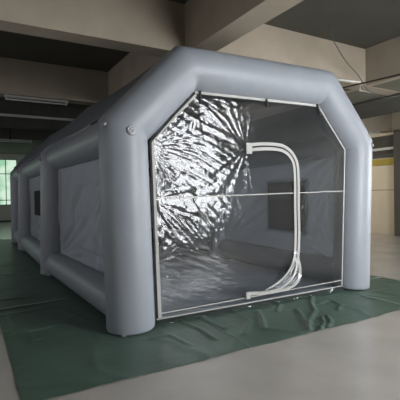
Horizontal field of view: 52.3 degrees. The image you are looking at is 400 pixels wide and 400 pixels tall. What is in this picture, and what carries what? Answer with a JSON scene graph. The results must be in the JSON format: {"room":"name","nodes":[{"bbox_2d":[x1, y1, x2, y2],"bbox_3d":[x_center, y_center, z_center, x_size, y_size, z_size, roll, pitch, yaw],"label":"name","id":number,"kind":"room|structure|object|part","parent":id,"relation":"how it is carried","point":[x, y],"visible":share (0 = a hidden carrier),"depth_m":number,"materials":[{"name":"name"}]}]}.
{"room":"warehouse interior","nodes":[
{"label":"warehouse interior","id":0,"kind":"room"},
{"bbox_2d":[0,153,155,220],"bbox_3d":[-11.599,-0.871,28.936,19.300,4.680,0.200,-1,1,-30],"label":"wall","id":1,"kind":"structure","parent":0,"point":[5,210],"depth_m":27.91,"materials":[{"name":"white paint"}]},
{"bbox_2d":[0,159,16,204],"bbox_3d":[-14.549,-1.185,27.231,4.300,3.150,0.080,-1,1,-30],"label":"window","id":2,"kind":"structure","parent":1,"relation":"in","point":[6,165],"depth_m":27.93,"materials":[{"name":"green glass"}]},
{"bbox_2d":[0,222,399,399],"bbox_3d":[-3.429,1.607,14.896,19.300,0.200,32.300,-1,1,-30],"label":"floor","id":3,"kind":"structure","parent":0,"point":[360,360],"depth_m":3.75,"materials":[{"name":"concrete"}]},
{"bbox_2d":[0,239,399,399],"bbox_3d":[-2.137,1.503,11.007,6.539,0.053,14.330,-1,1,-30],"label":"groundsheet","id":4,"kind":"object","parent":3,"relation":"on","point":[58,343],"visible":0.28,"depth_m":4.99,"materials":[{"name":"green plastic"}]},
{"bbox_2d":[10,45,373,336],"bbox_3d":[-2.012,-0.278,10.966,4.806,3.622,12.115,-1,1,-30],"label":"tent","id":5,"kind":"object","parent":4,"relation":"on","point":[292,192],"visible":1,"depth_m":7.11,"materials":[{"name":"grey plastic"}]},
{"bbox_3d":[-4.309,-1.645,14.985,4.426,0.912,2.850,-1,1,-30],"label":"roof panel","id":6,"kind":"part","parent":5,"relation":"part of","materials":[{"name":"grey plastic"}]},
{"bbox_3d":[-4.208,0.197,10.717,0.112,1.954,4.253,-1,1,-29],"label":"wall panel","id":7,"kind":"part","parent":5,"relation":"part of","materials":[{"name":"grey fabric"}]},
{"bbox_3d":[-1.945,0.207,6.856,0.114,1.954,3.903,-1,1,-32],"label":"wall panel","id":8,"kind":"part","parent":5,"relation":"part of","materials":[{"name":"grey fabric"}]},
{"bbox_3d":[-2.449,-1.634,11.728,4.465,0.915,4.650,-1,1,-30],"label":"roof panel","id":9,"kind":"part","parent":5,"relation":"part of","materials":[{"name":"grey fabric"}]},
{"bbox_3d":[-0.662,0.112,12.765,0.115,1.954,4.253,-1,1,-30],"label":"wall panel","id":10,"kind":"part","parent":5,"relation":"part of","materials":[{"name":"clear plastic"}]},
{"bbox_3d":[-0.235,-1.615,7.897,4.465,0.933,4.200,-1,1,-30],"label":"roof panel","id":11,"kind":"part","parent":5,"relation":"part of","materials":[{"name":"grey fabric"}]},
{"bbox_3d":[1.513,0.125,8.854,0.114,1.954,3.905,-1,1,-28],"label":"wall panel","id":12,"kind":"part","parent":5,"relation":"part of","materials":[{"name":"grey plastic"}]},
{"bbox_2d":[393,129,399,235],"bbox_3d":[7.490,-0.625,14.848,0.350,3.900,0.700,-1,1,-30],"label":"column","id":13,"kind":"structure","parent":3,"relation":"on","point":[396,133],"depth_m":14.96,"materials":[{"name":"grey paint"}]},
{"bbox_2d":[0,0,399,153],"bbox_3d":[-3.510,-3.272,14.835,19.300,0.200,32.300,-1,1,-30],"label":"ceiling","id":14,"kind":"structure","parent":0,"point":[364,24],"depth_m":7.80,"materials":[{"name":"concrete"}]},
{"bbox_2d":[0,128,56,140],"bbox_3d":[-4.815,-2.788,17.114,19.300,0.780,0.350,-1,1,-30],"label":"ceiling beam","id":15,"kind":"structure","parent":14,"relation":"attached to","point":[21,134],"depth_m":15.81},
{"bbox_2d":[0,139,31,142],"bbox_3d":[-7.534,-2.277,15.516,2.133,0.113,0.100,-1,1,-30],"label":"lamp","id":16,"kind":"object","parent":15,"relation":"attached to","point":[8,140],"visible":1,"depth_m":15.72,"materials":[{"name":"grey metal"}]},
{"bbox_2d":[0,113,73,120],"bbox_3d":[-5.904,-2.622,10.163,10.455,0.902,0.060,-1,1,-30],"label":"cable tray","id":17,"kind":"object","parent":14,"relation":"hanging from","point":[1,114],"visible":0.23,"depth_m":10.98,"materials":[{"name":"grey metal"}]},
{"bbox_2d":[0,101,84,130],"bbox_3d":[-3.364,-2.781,14.603,19.300,0.780,0.350,-1,1,-30],"label":"ceiling beam","id":18,"kind":"structure","parent":14,"relation":"attached to","point":[6,107],"depth_m":13.27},
{"bbox_2d":[108,52,161,95],"bbox_3d":[-1.158,-2.742,8.487,0.400,0.780,3.650,-1,1,-30],"label":"ceiling beam","id":19,"kind":"structure","parent":14,"relation":"attached to","point":[132,65],"depth_m":8.74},
{"bbox_2d":[0,57,391,132],"bbox_3d":[-1.163,-2.771,10.793,19.300,0.780,0.350,-1,1,-30],"label":"ceiling beam","id":20,"kind":"structure","parent":14,"relation":"attached to","point":[75,85],"depth_m":9.38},
{"bbox_2d":[4,94,68,105],"bbox_3d":[-3.691,-2.264,9.248,1.358,0.113,0.100,-1,1,-30],"label":"lamp","id":21,"kind":"object","parent":20,"relation":"attached to","point":[17,98],"visible":1,"depth_m":9.20,"materials":[{"name":"grey metal"}]},
{"bbox_2d":[367,130,379,133],"bbox_3d":[6.368,-2.504,15.059,0.788,0.113,0.100,-1,1,-30],"label":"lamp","id":22,"kind":"object","parent":20,"relation":"attached to","point":[374,132],"visible":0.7,"depth_m":15.09,"materials":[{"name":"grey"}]},
{"bbox_2d":[0,0,399,95],"bbox_3d":[0.838,-2.761,7.330,19.300,0.780,0.350,-1,1,-30],"label":"ceiling beam","id":23,"kind":"structure","parent":14,"relation":"attached to","point":[146,27],"depth_m":6.22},
{"bbox_2d":[337,79,369,92],"bbox_3d":[3.198,-2.373,8.435,1.037,0.215,0.032,-1,1,-30],"label":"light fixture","id":24,"kind":"object","parent":23,"relation":"attached to","point":[337,79],"visible":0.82,"depth_m":8.38,"materials":[{"name":"white plastic"}]},
{"bbox_2d":[342,74,399,87],"bbox_3d":[3.024,-2.072,7.058,0.028,0.436,2.745,-1,1,-8],"label":"rod","id":25,"kind":"object","parent":23,"relation":"hanging from","point":[396,74],"visible":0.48,"depth_m":7.10,"materials":[{"name":"black metal"}]},
{"bbox_2d":[184,0,302,50],"bbox_3d":[0.893,-2.732,4.937,0.400,0.780,3.850,-1,1,-30],"label":"ceiling beam","id":26,"kind":"structure","parent":14,"relation":"attached to","point":[212,25],"depth_m":5.67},
{"bbox_2d":[343,88,355,92],"bbox_3d":[2.499,-2.829,10.600,0.150,0.780,3.650,-1,1,-30],"label":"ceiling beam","id":27,"kind":"structure","parent":14,"relation":"attached to","point":[344,89],"depth_m":9.14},
{"bbox_2d":[330,25,399,97],"bbox_3d":[3.225,-2.635,8.047,2.124,1.113,0.472,-1,1,-26],"label":"cable","id":28,"kind":"object","parent":14,"relation":"hanging from","point":[330,25],"visible":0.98,"depth_m":8.01,"materials":[{"name":"grey plastic"}]},
{"bbox_2d":[365,36,399,86],"bbox_3d":[4.551,-2.820,7.050,0.150,0.780,3.850,-1,1,-30],"label":"ceiling beam","id":29,"kind":"structure","parent":14,"relation":"attached to","point":[382,60],"depth_m":8.32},
{"bbox_3d":[2.939,-2.751,3.693,19.300,0.780,0.350,-1,1,-30],"label":"ceiling beam","id":30,"kind":"structure","parent":14,"relation":"attached to","visible":0},
{"bbox_2d":[346,79,399,103],"bbox_3d":[4.962,-2.521,7.600,1.098,0.145,11.290,-1,1,-30],"label":"trim","id":31,"kind":"structure","parent":30,"relation":"attached to","point":[356,96],"depth_m":9.37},
{"bbox_2d":[352,93,399,118],"bbox_3d":[6.239,-2.529,8.338,1.850,0.190,11.290,-1,1,-30],"label":"trim","id":32,"kind":"structure","parent":30,"relation":"attached to","point":[378,106],"depth_m":10.66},
{"bbox_2d":[161,112,399,234],"bbox_3d":[4.971,-1.034,19.742,0.200,4.680,32.300,-1,1,-30],"label":"wall","id":33,"kind":"structure","parent":0,"point":[382,197],"depth_m":15.83,"materials":[{"name":"beige paint"}]},
{"bbox_2d":[371,135,392,154],"bbox_3d":[6.016,-2.129,17.628,0.060,0.692,13.000,-1,1,-30],"label":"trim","id":34,"kind":"structure","parent":33,"relation":"attached to","point":[382,141],"depth_m":15.76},
{"bbox_2d":[372,147,392,151],"bbox_3d":[5.949,-1.963,17.590,0.100,0.096,13.000,-1,1,-30],"label":"trim","id":35,"kind":"structure","parent":33,"relation":"attached to","point":[385,148],"depth_m":15.67,"materials":[{"name":"grey"}]},
{"bbox_2d":[372,158,393,165],"bbox_3d":[6.031,-1.473,17.639,0.050,0.232,13.000,-1,1,-30],"label":"trim","id":36,"kind":"structure","parent":33,"relation":"attached to","point":[389,161],"depth_m":15.75,"materials":[{"name":"yellow paint"}]},
{"bbox_2d":[372,153,393,158],"bbox_3d":[6.005,-1.714,17.624,0.100,0.135,13.000,-1,1,-30],"label":"trim","id":37,"kind":"structure","parent":33,"relation":"attached to","point":[387,154],"depth_m":15.73,"materials":[{"name":"black"}]}
]}

